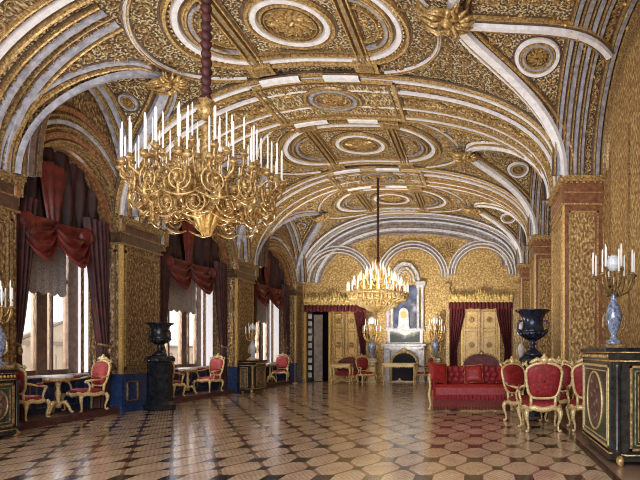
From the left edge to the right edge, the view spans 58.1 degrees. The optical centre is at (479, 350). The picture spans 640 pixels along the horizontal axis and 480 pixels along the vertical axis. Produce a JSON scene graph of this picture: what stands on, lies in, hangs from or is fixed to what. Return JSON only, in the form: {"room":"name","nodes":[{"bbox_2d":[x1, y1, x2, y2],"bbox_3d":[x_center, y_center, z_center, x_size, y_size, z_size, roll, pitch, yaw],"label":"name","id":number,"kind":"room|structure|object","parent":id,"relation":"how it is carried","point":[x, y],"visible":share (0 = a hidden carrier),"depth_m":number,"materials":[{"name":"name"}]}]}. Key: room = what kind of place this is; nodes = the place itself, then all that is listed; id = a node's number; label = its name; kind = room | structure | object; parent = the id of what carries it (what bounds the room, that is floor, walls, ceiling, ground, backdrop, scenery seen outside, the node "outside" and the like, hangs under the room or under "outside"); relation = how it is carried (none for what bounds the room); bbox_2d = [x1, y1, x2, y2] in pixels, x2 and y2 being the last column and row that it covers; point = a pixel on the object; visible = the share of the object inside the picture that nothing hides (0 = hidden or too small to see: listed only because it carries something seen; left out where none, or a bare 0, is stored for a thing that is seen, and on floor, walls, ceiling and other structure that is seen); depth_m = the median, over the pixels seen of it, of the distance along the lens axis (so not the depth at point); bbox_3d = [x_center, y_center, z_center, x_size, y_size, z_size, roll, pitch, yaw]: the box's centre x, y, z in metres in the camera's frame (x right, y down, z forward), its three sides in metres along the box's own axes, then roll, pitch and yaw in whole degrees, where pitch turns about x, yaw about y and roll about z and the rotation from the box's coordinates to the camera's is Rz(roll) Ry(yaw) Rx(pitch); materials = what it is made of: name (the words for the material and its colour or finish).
{"room":"historic interior","nodes":[
{"label":"historic interior","id":0,"kind":"room"},
{"bbox_2d":[14,90,296,414],"bbox_3d":[-8.735,-2.630,11.375,1.230,8.300,27.750,0,0,0],"label":"wall","id":1,"kind":"structure","parent":0,"point":[77,128],"depth_m":11.79,"materials":[{"name":"gold metal"}]},
{"bbox_2d":[16,195,37,419],"bbox_3d":[-8.406,-0.810,9.983,0.247,4.140,0.714,0,0,0],"label":"drape","id":2,"kind":"object","parent":1,"relation":"hanging from","point":[24,252],"visible":0.52,"depth_m":9.90,"materials":[{"name":"red fabric"}]},
{"bbox_2d":[21,255,88,378],"bbox_3d":[-9.060,-1.315,11.000,0.340,3.730,2.600,0,0,0],"label":"window","id":3,"kind":"structure","parent":1,"relation":"in","point":[51,341],"depth_m":11.66,"materials":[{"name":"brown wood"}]},
{"bbox_2d":[29,231,65,296],"bbox_3d":[-9.080,-2.122,10.850,0.020,1.917,2.000,0,0,0],"label":"blind","id":4,"kind":"object","parent":3,"relation":"attached to","point":[46,277],"visible":0.27,"depth_m":11.38,"materials":[{"name":"grey fabric"}]},
{"bbox_2d":[84,266,87,371],"bbox_3d":[-8.910,-1.200,12.205,0.040,3.360,0.110,0,0,0],"label":"sheer curtain","id":5,"kind":"object","parent":3,"relation":"hanging from","point":[85,269],"visible":0.72,"depth_m":12.18,"materials":[{"name":"white fabric"}]},
{"bbox_2d":[19,147,99,267],"bbox_3d":[-8.489,-2.915,10.960,0.501,2.390,2.620,0,0,0],"label":"valance","id":6,"kind":"object","parent":1,"relation":"hanging from","point":[64,197],"visible":0.81,"depth_m":10.93,"materials":[{"name":"fabric"}]},
{"bbox_2d":[82,217,111,407],"bbox_3d":[-8.406,-0.810,11.937,0.247,4.140,0.714,0,0,0],"label":"drape","id":7,"kind":"object","parent":1,"relation":"hanging from","point":[98,264],"visible":0.8,"depth_m":11.97,"materials":[{"name":"red fabric"}]},
{"bbox_2d":[19,380,290,422],"bbox_3d":[-8.635,1.350,16.760,0.830,0.140,14.320,0,0,0],"label":"platform","id":8,"kind":"object","parent":1,"relation":"attached to","point":[40,416],"depth_m":11.62,"materials":[{"name":"brown carpet"}]},
{"bbox_2d":[16,363,51,420],"bbox_3d":[-8.516,0.716,10.020,0.672,1.143,0.699,0,0,-6],"label":"armchair","id":9,"kind":"object","parent":8,"relation":"on","point":[26,400],"visible":0.59,"depth_m":9.83,"materials":[{"name":"red fabric"}]},
{"bbox_2d":[42,375,73,414],"bbox_3d":[-8.580,0.886,10.976,0.520,0.792,0.528,0,0,0],"label":"side table","id":10,"kind":"object","parent":8,"relation":"on","point":[57,379],"visible":0.95,"depth_m":10.93,"materials":[{"name":"gold metal"}]},
{"bbox_2d":[60,354,112,411],"bbox_3d":[-8.464,0.677,11.660,0.719,1.223,0.748,0,0,22],"label":"armchair","id":11,"kind":"object","parent":8,"relation":"on","point":[102,367],"visible":1,"depth_m":11.76,"materials":[{"name":"red fabric"}]},
{"bbox_2d":[172,361,185,397],"bbox_3d":[-8.596,0.703,14.909,0.688,1.170,0.715,0,0,-6],"label":"armchair","id":12,"kind":"object","parent":8,"relation":"on","point":[175,383],"visible":0.24,"depth_m":14.85,"materials":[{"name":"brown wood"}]},
{"bbox_2d":[178,368,197,394],"bbox_3d":[-8.580,0.886,15.846,0.520,0.792,0.528,0,0,0],"label":"side table","id":13,"kind":"object","parent":8,"relation":"on","point":[187,371],"visible":0.84,"depth_m":15.80,"materials":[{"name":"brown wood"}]},
{"bbox_2d":[192,353,224,392],"bbox_3d":[-8.467,0.677,16.941,0.719,1.223,0.748,0,0,18],"label":"armchair","id":14,"kind":"object","parent":8,"relation":"on","point":[216,364],"visible":1,"depth_m":17.08,"materials":[{"name":"red fabric"}]},
{"bbox_2d":[266,363,276,382],"bbox_3d":[-8.550,0.886,21.996,0.520,0.792,0.528,0,0,0],"label":"side table","id":15,"kind":"object","parent":8,"relation":"on","point":[269,365],"visible":0.92,"depth_m":21.95,"materials":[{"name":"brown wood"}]},
{"bbox_2d":[271,353,289,380],"bbox_3d":[-8.486,0.677,23.043,0.719,1.223,0.748,0,0,-8],"label":"armchair","id":16,"kind":"object","parent":8,"relation":"on","point":[281,358],"visible":0.93,"depth_m":23.24,"materials":[{"name":"red fabric"}]},
{"bbox_2d":[22,380,294,429],"bbox_3d":[-8.210,1.353,16.760,0.020,0.135,14.280,0,0,0],"label":"trim","id":17,"kind":"structure","parent":1,"relation":"attached to","point":[76,417],"depth_m":11.52,"materials":[{"name":"brown wood"}]},
{"bbox_2d":[160,244,171,352],"bbox_3d":[-8.406,-0.810,14.463,0.247,4.140,0.714,0,0,0],"label":"drape","id":18,"kind":"object","parent":1,"relation":"hanging from","point":[164,268],"visible":0.43,"depth_m":14.38,"materials":[{"name":"red fabric"}]},
{"bbox_2d":[165,284,208,369],"bbox_3d":[-9.060,-1.315,16.175,0.340,3.730,3.050,0,0,0],"label":"window","id":19,"kind":"structure","parent":1,"relation":"in","point":[186,344],"depth_m":16.89,"materials":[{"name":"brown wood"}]},
{"bbox_2d":[168,269,195,313],"bbox_3d":[-9.080,-2.122,16.025,0.020,1.917,2.450,0,0,0],"label":"blind","id":20,"kind":"object","parent":19,"relation":"attached to","point":[182,300],"visible":0.27,"depth_m":16.49,"materials":[{"name":"grey fabric"}]},
{"bbox_2d":[206,291,212,365],"bbox_3d":[-8.910,-1.200,17.755,0.040,3.360,0.410,0,0,0],"label":"sheer curtain","id":21,"kind":"object","parent":19,"relation":"hanging from","point":[209,298],"visible":0.71,"depth_m":17.76,"materials":[{"name":"white fabric"}]},
{"bbox_2d":[167,217,219,294],"bbox_3d":[-8.489,-2.915,16.050,0.501,2.390,3.840,0,0,0],"label":"valance","id":22,"kind":"object","parent":1,"relation":"hanging from","point":[197,254],"visible":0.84,"depth_m":15.94,"materials":[{"name":"fabric"}]},
{"bbox_2d":[213,261,228,389],"bbox_3d":[-8.406,-0.810,17.637,0.247,4.140,0.714,0,0,0],"label":"drape","id":23,"kind":"object","parent":1,"relation":"hanging from","point":[220,268],"visible":0.9,"depth_m":17.65,"materials":[{"name":"red fabric"}]},
{"bbox_2d":[254,277,258,356],"bbox_3d":[-8.406,-0.810,20.213,0.247,4.140,0.714,0,0,0],"label":"drape","id":24,"kind":"object","parent":1,"relation":"hanging from","point":[255,289],"visible":0.21,"depth_m":20.15,"materials":[{"name":"red fabric"}]},
{"bbox_2d":[255,300,270,362],"bbox_3d":[-9.060,-1.315,22.000,0.340,3.730,2.900,0,0,0],"label":"window","id":25,"kind":"structure","parent":1,"relation":"in","point":[263,344],"depth_m":22.96,"materials":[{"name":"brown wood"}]},
{"bbox_2d":[256,299,266,323],"bbox_3d":[-9.080,-2.122,21.850,0.020,1.917,2.300,0,0,0],"label":"blind","id":26,"kind":"object","parent":25,"relation":"attached to","point":[261,308],"visible":0.21,"depth_m":22.42,"materials":[{"name":"grey fabric"}]},
{"bbox_2d":[274,305,278,361],"bbox_3d":[-8.910,-1.200,23.580,0.040,3.360,0.560,0,0,0],"label":"sheer curtain","id":27,"kind":"object","parent":25,"relation":"hanging from","point":[276,310],"visible":0.61,"depth_m":23.60,"materials":[{"name":"white fabric"}]},
{"bbox_2d":[256,251,284,308],"bbox_3d":[-8.489,-2.915,21.875,0.501,2.390,3.990,0,0,0],"label":"valance","id":28,"kind":"object","parent":1,"relation":"hanging from","point":[271,276],"visible":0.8,"depth_m":22.08,"materials":[{"name":"fabric"}]},
{"bbox_2d":[281,284,291,379],"bbox_3d":[-8.406,-0.810,23.537,0.247,4.140,0.714,0,0,0],"label":"drape","id":29,"kind":"object","parent":1,"relation":"hanging from","point":[286,288],"visible":0.76,"depth_m":23.54,"materials":[{"name":"red fabric"}]},
{"bbox_2d":[0,0,639,283],"bbox_3d":[-2.864,-4.658,13.519,11.253,3.205,23.038,0,0,0],"label":"ceiling","id":30,"kind":"structure","parent":0,"point":[472,112],"depth_m":11.51,"materials":[{"name":"gold paint"}]},
{"bbox_2d":[115,0,285,238],"bbox_3d":[-3.600,-3.863,7.100,1.962,4.726,1.962,0,0,23],"label":"chandelier","id":31,"kind":"object","parent":30,"relation":"hanging from","point":[206,193],"visible":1,"depth_m":6.84,"materials":[{"name":"gold metal"}]},
{"bbox_2d":[121,121,122,156],"bbox_3d":[-4.266,-2.520,6.438,0.022,0.440,0.019,0,0,0],"label":"candle","id":32,"kind":"object","parent":31,"relation":"on","point":[122,121],"depth_m":6.43,"materials":[{"name":"white wax"}]},
{"bbox_2d":[129,116,130,151],"bbox_3d":[-4.085,-2.520,6.296,0.022,0.440,0.019,0,0,0],"label":"candle","id":33,"kind":"object","parent":31,"relation":"on","point":[129,116],"depth_m":6.29,"materials":[{"name":"white wax"}]},
{"bbox_2d":[138,135,139,167],"bbox_3d":[-4.424,-2.580,7.001,0.022,0.440,0.019,0,0,0],"label":"candle","id":34,"kind":"object","parent":31,"relation":"on","point":[138,135],"depth_m":6.99,"materials":[{"name":"white wax"}]},
{"bbox_2d":[144,112,145,148],"bbox_3d":[-3.846,-2.520,6.194,0.022,0.440,0.019,0,0,0],"label":"candle","id":35,"kind":"object","parent":31,"relation":"on","point":[144,112],"depth_m":6.19,"materials":[{"name":"white wax"}]},
{"bbox_2d":[152,117,153,149],"bbox_3d":[-4.192,-2.780,6.917,0.022,0.440,0.019,0,0,0],"label":"candle","id":36,"kind":"object","parent":31,"relation":"on","point":[152,117],"depth_m":6.91,"materials":[{"name":"white wax"}]},
{"bbox_2d":[154,106,155,139],"bbox_3d":[-3.971,-2.780,6.604,0.022,0.440,0.019,0,0,0],"label":"candle","id":37,"kind":"object","parent":31,"relation":"on","point":[155,106],"depth_m":6.59,"materials":[{"name":"white wax"}]},
{"bbox_2d":[155,106,156,141],"bbox_3d":[-3.891,-2.720,6.494,0.022,0.440,0.019,0,0,0],"label":"candle","id":38,"kind":"object","parent":31,"relation":"on","point":[156,106],"depth_m":6.49,"materials":[{"name":"white wax"}]},
{"bbox_2d":[162,111,163,147],"bbox_3d":[-3.618,-2.520,6.161,0.022,0.440,0.019,0,0,0],"label":"candle","id":39,"kind":"object","parent":31,"relation":"on","point":[162,111],"depth_m":6.16,"materials":[{"name":"white wax"}]},
{"bbox_2d":[178,110,179,145],"bbox_3d":[-3.501,-2.580,6.276,0.022,0.440,0.019,0,0,0],"label":"candle","id":40,"kind":"object","parent":31,"relation":"on","point":[178,110],"depth_m":6.27,"materials":[{"name":"white wax"}]},
{"bbox_2d":[186,113,187,148],"bbox_3d":[-3.360,-2.520,6.192,0.022,0.440,0.019,0,0,0],"label":"candle","id":41,"kind":"object","parent":31,"relation":"on","point":[186,113],"depth_m":6.19,"materials":[{"name":"white wax"}]},
{"bbox_2d":[187,105,188,139],"bbox_3d":[-3.479,-2.720,6.438,0.022,0.440,0.019,0,0,0],"label":"candle","id":42,"kind":"object","parent":31,"relation":"on","point":[188,105],"depth_m":6.43,"materials":[{"name":"white wax"}]},
{"bbox_2d":[208,115,209,151],"bbox_3d":[-3.146,-2.520,6.278,0.022,0.440,0.019,0,0,0],"label":"candle","id":43,"kind":"object","parent":31,"relation":"on","point":[209,115],"depth_m":6.27,"materials":[{"name":"white wax"}]},
{"bbox_2d":[219,116,220,151],"bbox_3d":[-3.102,-2.580,6.436,0.022,0.440,0.019,0,0,0],"label":"candle","id":44,"kind":"object","parent":31,"relation":"on","point":[219,116],"depth_m":6.43,"materials":[{"name":"white wax"}]},
{"bbox_2d":[226,112,227,145],"bbox_3d":[-3.113,-2.720,6.636,0.022,0.440,0.019,0,0,0],"label":"candle","id":45,"kind":"object","parent":31,"relation":"on","point":[226,112],"depth_m":6.63,"materials":[{"name":"white wax"}]},
{"bbox_2d":[251,127,252,161],"bbox_3d":[-2.796,-2.520,6.615,0.022,0.440,0.019,0,0,0],"label":"candle","id":46,"kind":"object","parent":31,"relation":"on","point":[251,127],"depth_m":6.61,"materials":[{"name":"white wax"}]},
{"bbox_2d":[253,128,254,160],"bbox_3d":[-2.837,-2.580,6.774,0.022,0.440,0.019,0,0,0],"label":"candle","id":47,"kind":"object","parent":31,"relation":"on","point":[253,128],"depth_m":6.77,"materials":[{"name":"white wax"}]},
{"bbox_2d":[267,135,268,167],"bbox_3d":[-2.694,-2.520,6.854,0.022,0.440,0.019,0,0,0],"label":"candle","id":48,"kind":"object","parent":31,"relation":"on","point":[267,135],"depth_m":6.85,"materials":[{"name":"white wax"}]},
{"bbox_2d":[346,177,409,312],"bbox_3d":[-3.600,-3.772,19.060,2.183,4.885,2.210,0,0,29],"label":"chandelier","id":49,"kind":"object","parent":30,"relation":"hanging from","point":[378,303],"visible":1,"depth_m":18.71,"materials":[{"name":"gilded bronze"},{"name":"wax"}]},
{"bbox_2d":[348,290,406,312],"bbox_3d":[-3.600,-1.698,19.060,2.101,0.675,2.101,0,0,0],"label":"basket","id":50,"kind":"object","parent":49,"relation":"on","point":[378,303],"depth_m":18.51,"materials":[{"name":"metal"}]},
{"bbox_2d":[0,381,639,479],"bbox_3d":[-3.150,1.520,11.400,12.400,0.200,27.800,0,0,0],"label":"floor","id":51,"kind":"structure","parent":0,"point":[310,430],"depth_m":8.47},
{"bbox_2d":[0,369,20,436],"bbox_3d":[-7.825,0.870,8.500,0.531,1.140,1.120,0,0,0],"label":"base cabinet","id":52,"kind":"object","parent":51,"relation":"on","point":[10,423],"visible":1,"depth_m":8.72,"materials":[{"name":"brown wood"}]},
{"bbox_2d":[0,280,14,368],"bbox_3d":[-7.930,-0.440,8.880,0.424,1.480,0.433,0,0,-33],"label":"candelabrum","id":53,"kind":"object","parent":52,"relation":"on","point":[3,341],"visible":1,"depth_m":8.89,"materials":[{"name":"gold metal"}]},
{"bbox_2d":[0,325,6,365],"bbox_3d":[-7.925,-0.105,8.880,0.240,0.710,0.243,0,0,0],"label":"vase","id":54,"kind":"object","parent":53,"relation":"on","point":[3,341],"depth_m":8.87,"materials":[{"name":"blue ceramic"}]},
{"bbox_2d":[0,169,26,430],"bbox_3d":[-8.575,-0.830,8.575,0.950,4.500,2.150,0,0,0],"label":"wall pier","id":55,"kind":"object","parent":51,"relation":"on","point":[8,200],"visible":0.57,"depth_m":9.37,"materials":[{"name":"gold metal"}]},
{"bbox_2d":[84,215,165,412],"bbox_3d":[-8.575,-0.830,13.100,0.950,4.500,1.700,0,0,0],"label":"wall pier","id":56,"kind":"object","parent":51,"relation":"on","point":[134,257],"visible":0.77,"depth_m":12.67,"materials":[{"name":"gold metal"}]},
{"bbox_2d":[143,356,175,410],"bbox_3d":[-7.740,0.770,13.050,0.628,1.300,0.628,0,0,0],"label":"pedestal","id":57,"kind":"object","parent":51,"relation":"on","point":[159,387],"visible":0.98,"depth_m":12.84,"materials":[{"name":"black stone"}]},
{"bbox_2d":[145,322,173,355],"bbox_3d":[-7.740,-0.280,13.050,0.632,0.800,0.632,0,0,0],"label":"urn","id":58,"kind":"object","parent":57,"relation":"on","point":[159,336],"visible":1,"depth_m":12.91,"materials":[{"name":"black stone"}]},
{"bbox_2d":[145,322,173,338],"bbox_3d":[-7.740,-0.489,13.050,0.632,0.381,0.632,0,0,0],"label":"bowl","id":59,"kind":"object","parent":58,"relation":"on","point":[159,330],"depth_m":12.89,"materials":[{"name":"black stone"}]},
{"bbox_2d":[211,259,257,392],"bbox_3d":[-8.575,-0.830,18.900,0.950,4.500,1.600,0,0,0],"label":"wall pier","id":60,"kind":"object","parent":51,"relation":"on","point":[240,285],"visible":0.57,"depth_m":18.20,"materials":[{"name":"gold metal"}]},
{"bbox_2d":[238,360,266,392],"bbox_3d":[-7.816,0.880,18.700,0.551,1.120,1.270,0,0,0],"label":"base cabinet","id":61,"kind":"object","parent":51,"relation":"on","point":[252,373],"visible":1,"depth_m":18.18,"materials":[{"name":"brown wood"}]},
{"bbox_2d":[245,324,259,359],"bbox_3d":[-7.860,-0.326,18.650,0.495,1.292,0.501,0,0,24],"label":"candelabrum","id":62,"kind":"object","parent":61,"relation":"on","point":[252,347],"visible":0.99,"depth_m":18.58,"materials":[{"name":"white stone"}]},
{"bbox_2d":[249,339,255,358],"bbox_3d":[-7.855,-0.065,18.650,0.228,0.674,0.231,0,0,0],"label":"vase","id":63,"kind":"object","parent":62,"relation":"on","point":[252,347],"depth_m":18.59,"materials":[{"name":"white ceramic"}]},
{"bbox_2d":[277,282,303,382],"bbox_3d":[-8.575,-0.830,24.525,0.950,4.500,1.150,0,0,0],"label":"wall pier","id":64,"kind":"object","parent":51,"relation":"on","point":[296,303],"visible":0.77,"depth_m":24.05,"materials":[{"name":"gold metal"}]},
{"bbox_2d":[330,363,353,383],"bbox_3d":[-5.937,0.982,23.200,0.912,0.884,0.612,0,0,0],"label":"console table","id":65,"kind":"object","parent":51,"relation":"on","point":[349,366],"visible":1,"depth_m":22.95,"materials":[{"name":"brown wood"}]},
{"bbox_2d":[335,354,365,382],"bbox_3d":[-5.778,0.790,24.050,1.325,1.280,0.598,0,0,0],"label":"settee","id":66,"kind":"object","parent":51,"relation":"on","point":[351,359],"visible":0.56,"depth_m":24.25,"materials":[{"name":"red fabric"}]},
{"bbox_2d":[355,353,376,384],"bbox_3d":[-4.949,0.765,23.336,0.782,1.329,0.812,0,0,-40],"label":"armchair","id":67,"kind":"object","parent":51,"relation":"on","point":[362,363],"visible":1,"depth_m":23.40,"materials":[{"name":"red fabric"}]},
{"bbox_2d":[366,360,377,382],"bbox_3d":[-4.861,0.920,24.250,0.480,1.000,0.400,0,0,0],"label":"pedestal stand","id":68,"kind":"object","parent":51,"relation":"on","point":[371,362],"visible":0.68,"depth_m":24.11,"materials":[{"name":"brown wood"}]},
{"bbox_2d":[362,316,381,359],"bbox_3d":[-4.861,-0.570,24.250,0.837,1.980,0.846,0,0,24],"label":"candelabrum","id":69,"kind":"object","parent":68,"relation":"on","point":[371,344],"visible":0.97,"depth_m":24.16,"materials":[{"name":"gold metal"}]},
{"bbox_2d":[381,363,416,384],"bbox_3d":[-3.369,0.962,22.600,1.412,0.924,0.712,0,0,0],"label":"console table","id":70,"kind":"object","parent":51,"relation":"on","point":[385,365],"visible":1,"depth_m":22.30,"materials":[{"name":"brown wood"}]},
{"bbox_2d":[381,262,426,381],"bbox_3d":[-3.449,-1.350,24.705,2.040,5.540,0.590,0,0,0],"label":"fireplace","id":71,"kind":"object","parent":51,"relation":"on","point":[403,345],"visible":0.88,"depth_m":24.80,"materials":[{"name":"white stone"}]},
{"bbox_2d":[397,308,409,328],"bbox_3d":[-3.499,-1.490,24.780,0.560,0.980,0.160,0,0,0],"label":"mantel clock","id":72,"kind":"object","parent":71,"relation":"on","point":[403,323],"visible":1,"depth_m":24.72,"materials":[{"name":"white stone"}]},
{"bbox_2d":[393,285,416,327],"bbox_3d":[-3.449,-2.015,24.980,1.100,2.030,0.040,0,0,0],"label":"mirror","id":73,"kind":"object","parent":71,"relation":"attached to","point":[411,304],"depth_m":24.96,"materials":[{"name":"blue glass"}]},
{"bbox_2d":[390,331,419,341],"bbox_3d":[-3.449,-0.650,24.820,1.360,0.500,0.020,0,0,0],"label":"landscape picture","id":74,"kind":"object","parent":71,"relation":"attached to","point":[395,336],"depth_m":24.81,"materials":[{"name":"fabric"}]},
{"bbox_2d":[414,354,434,383],"bbox_3d":[-2.407,0.778,23.623,0.796,1.302,0.766,0,0,-30],"label":"armchair","id":75,"kind":"object","parent":51,"relation":"on","point":[431,358],"visible":0.62,"depth_m":23.52,"materials":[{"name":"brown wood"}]},
{"bbox_2d":[427,351,513,410],"bbox_3d":[-0.220,0.711,13.220,2.060,1.441,0.937,0,0,0],"label":"sofa","id":76,"kind":"object","parent":51,"relation":"on","point":[488,393],"visible":0.81,"depth_m":12.83,"materials":[{"name":"fabric"}]},
{"bbox_2d":[428,361,446,383],"bbox_3d":[-1.020,0.520,13.000,0.582,0.566,0.234,0,0,-32],"label":"cushion","id":77,"kind":"object","parent":76,"relation":"on","point":[438,371],"visible":0.97,"depth_m":12.93,"materials":[{"name":"fabric"}]},
{"bbox_2d":[447,365,464,382],"bbox_3d":[-0.670,0.600,13.480,0.740,0.480,0.140,0,0,0],"label":"tufted cushion","id":78,"kind":"object","parent":76,"relation":"on","point":[455,374],"depth_m":13.43,"materials":[{"name":"red fabric"}]},
{"bbox_2d":[463,364,483,383],"bbox_3d":[-0.160,0.560,13.280,0.508,0.496,0.222,0,0,0],"label":"cushion","id":79,"kind":"object","parent":76,"relation":"on","point":[473,373],"visible":1,"depth_m":13.21,"materials":[{"name":"fabric"}]},
{"bbox_2d":[481,365,502,382],"bbox_3d":[0.250,0.600,13.480,0.740,0.480,0.140,0,0,0],"label":"tufted cushion","id":80,"kind":"object","parent":76,"relation":"on","point":[490,372],"depth_m":13.43,"materials":[{"name":"red fabric"}]},
{"bbox_2d":[499,356,548,424],"bbox_3d":[0.871,0.765,10.887,0.782,1.329,0.812,0,0,-38],"label":"armchair","id":81,"kind":"object","parent":51,"relation":"on","point":[512,373],"visible":0.76,"depth_m":10.96,"materials":[{"name":"red fabric"}]},
{"bbox_2d":[518,264,529,357],"bbox_3d":[2.250,-1.230,24.550,1.000,5.300,1.100,0,0,0],"label":"wall pier","id":82,"kind":"object","parent":51,"relation":"on","point":[524,289],"visible":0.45,"depth_m":24.09,"materials":[{"name":"gold metal"}]},
{"bbox_2d":[519,356,547,416],"bbox_3d":[1.170,0.770,11.980,0.628,1.300,0.628,0,0,0],"label":"pedestal","id":83,"kind":"object","parent":51,"relation":"on","point":[528,359],"visible":0.24,"depth_m":11.72,"materials":[{"name":"black stone"}]},
{"bbox_2d":[514,309,550,356],"bbox_3d":[1.170,-0.396,11.980,0.816,1.032,0.816,0,0,0],"label":"urn","id":84,"kind":"object","parent":83,"relation":"on","point":[532,330],"visible":0.99,"depth_m":11.79,"materials":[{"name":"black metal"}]},
{"bbox_2d":[514,309,550,331],"bbox_3d":[1.170,-0.666,11.980,0.816,0.492,0.816,0,0,0],"label":"bowl","id":85,"kind":"object","parent":84,"relation":"on","point":[532,319],"depth_m":11.77,"materials":[{"name":"black stone"}]},
{"bbox_2d":[527,235,550,357],"bbox_3d":[2.250,-1.230,19.050,1.000,5.300,1.900,0,0,0],"label":"wall pier","id":86,"kind":"object","parent":51,"relation":"on","point":[539,246],"visible":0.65,"depth_m":18.20,"materials":[{"name":"gold metal"}]},
{"bbox_2d":[516,353,564,432],"bbox_3d":[1.093,0.732,9.671,0.821,1.396,0.853,0,0,-3],"label":"armchair","id":87,"kind":"object","parent":51,"relation":"on","point":[544,396],"visible":1,"depth_m":9.36,"materials":[{"name":"red fabric"}]},
{"bbox_2d":[539,356,574,421],"bbox_3d":[1.610,0.765,11.196,0.782,1.329,0.812,0,0,12],"label":"armchair","id":88,"kind":"object","parent":51,"relation":"on","point":[567,368],"visible":0.32,"depth_m":11.38,"materials":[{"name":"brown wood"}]},
{"bbox_2d":[565,357,582,431],"bbox_3d":[1.955,0.732,9.711,0.821,1.396,0.853,0,0,6],"label":"armchair","id":89,"kind":"object","parent":51,"relation":"on","point":[574,405],"visible":0.36,"depth_m":9.44,"materials":[{"name":"red fabric"}]},
{"bbox_2d":[547,175,604,414],"bbox_3d":[2.250,-1.230,12.950,1.000,5.300,2.100,0,0,0],"label":"wall pier","id":90,"kind":"object","parent":51,"relation":"on","point":[576,202],"visible":0.84,"depth_m":12.00,"materials":[{"name":"gold metal"}]},
{"bbox_2d":[580,348,639,466],"bbox_3d":[2.135,0.700,7.620,1.120,1.480,2.170,0,0,0],"label":"cabinet","id":91,"kind":"object","parent":51,"relation":"on","point":[611,376],"visible":1,"depth_m":6.73,"materials":[{"name":"black wood"}]},
{"bbox_2d":[590,243,636,347],"bbox_3d":[1.980,-0.806,8.000,0.644,1.533,0.651,0,0,24],"label":"candelabrum","id":92,"kind":"object","parent":91,"relation":"on","point":[613,316],"visible":0.99,"depth_m":7.93,"materials":[{"name":"blue ceramic"}]},
{"bbox_2d":[605,294,621,343],"bbox_3d":[1.985,-0.465,8.000,0.252,0.746,0.256,0,0,0],"label":"vase","id":93,"kind":"object","parent":92,"relation":"on","point":[613,315],"depth_m":7.93,"materials":[{"name":"blue ceramic"}]},
{"bbox_3d":[-1.991,0.920,24.250,0.480,1.000,0.400,0,0,0],"label":"pedestal stand","id":94,"kind":"object","parent":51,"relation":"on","visible":0},
{"bbox_2d":[426,316,445,359],"bbox_3d":[-1.991,-0.570,24.250,0.837,1.980,0.846,0,0,24],"label":"candelabrum","id":95,"kind":"object","parent":94,"relation":"on","point":[435,344],"visible":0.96,"depth_m":24.17,"materials":[{"name":"gold metal"}]},
{"bbox_3d":[1.306,0.895,17.200,0.440,1.050,0.440,0,0,0],"label":"pedestal stand","id":96,"kind":"object","parent":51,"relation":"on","visible":0},
{"bbox_2d":[514,323,525,359],"bbox_3d":[1.306,-0.257,17.200,0.456,1.254,0.395,0,0,0],"label":"candelabrum","id":97,"kind":"object","parent":96,"relation":"on","point":[520,348],"visible":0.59,"depth_m":17.14,"materials":[{"name":"white stone"}]},
{"bbox_2d":[518,342,523,359],"bbox_3d":[1.310,-0.015,17.200,0.228,0.674,0.231,0,0,0],"label":"vase","id":98,"kind":"object","parent":97,"relation":"on","point":[520,347],"depth_m":17.13,"materials":[{"name":"white ceramic"}]},
{"bbox_2d":[313,311,327,380],"bbox_3d":[-7.505,-0.530,26.250,2.450,4.100,2.100,0,0,0],"label":"door frame","id":99,"kind":"structure","parent":0,"point":[325,314],"depth_m":27.20,"materials":[{"name":"black wood"}]},
{"bbox_2d":[302,218,519,381],"bbox_3d":[-3.150,-2.730,25.025,12.000,8.300,0.450,0,0,0],"label":"wall","id":100,"kind":"structure","parent":0,"point":[447,255],"depth_m":25.00,"materials":[{"name":"gold paint"}]},
{"bbox_2d":[304,311,357,381],"bbox_3d":[-6.895,-0.305,25.021,2.470,3.450,0.358,0,0,0],"label":"door","id":101,"kind":"structure","parent":100,"relation":"in","point":[344,328],"depth_m":24.94,"materials":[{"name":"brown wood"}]},
{"bbox_2d":[303,289,365,311],"bbox_3d":[-6.625,-2.303,24.693,2.969,1.059,0.214,0,0,0],"label":"pelmet","id":102,"kind":"object","parent":100,"relation":"attached to","point":[335,303],"visible":0.8,"depth_m":24.66,"materials":[{"name":"gold metal"}]},
{"bbox_2d":[354,311,365,380],"bbox_3d":[-5.509,-0.297,24.780,0.509,3.373,0.090,0,0,0],"label":"door curtain","id":103,"kind":"object","parent":102,"relation":"hanging from","point":[360,317],"visible":0.62,"depth_m":24.80,"materials":[{"name":"red fabric"}]},
{"bbox_2d":[461,308,499,365],"bbox_3d":[0.023,-0.355,24.916,1.820,3.550,0.168,0,0,0],"label":"door","id":104,"kind":"structure","parent":100,"relation":"in","point":[490,329],"depth_m":24.93,"materials":[{"name":"gold metal"}]},
{"bbox_2d":[448,286,513,308],"bbox_3d":[0.042,-2.442,24.693,3.060,1.059,0.214,0,0,0],"label":"pelmet","id":105,"kind":"object","parent":100,"relation":"attached to","point":[481,300],"visible":1,"depth_m":24.66,"materials":[{"name":"gold metal"}]},
{"bbox_2d":[450,308,464,365],"bbox_3d":[-1.042,-0.366,24.780,0.694,3.512,0.090,0,0,0],"label":"door curtain","id":106,"kind":"object","parent":105,"relation":"hanging from","point":[456,315],"visible":0.78,"depth_m":24.78,"materials":[{"name":"red fabric"}]},
{"bbox_2d":[497,308,510,363],"bbox_3d":[1.099,-0.366,24.780,0.671,3.512,0.090,0,0,0],"label":"door curtain","id":107,"kind":"object","parent":105,"relation":"hanging from","point":[503,315],"visible":0.69,"depth_m":24.78,"materials":[{"name":"red fabric"}]},
{"bbox_2d":[602,4,639,347],"bbox_3d":[2.850,-2.680,11.375,0.300,8.200,27.750,0,0,0],"label":"wall","id":108,"kind":"structure","parent":0,"point":[621,149],"depth_m":10.14,"materials":[{"name":"gold metal"}]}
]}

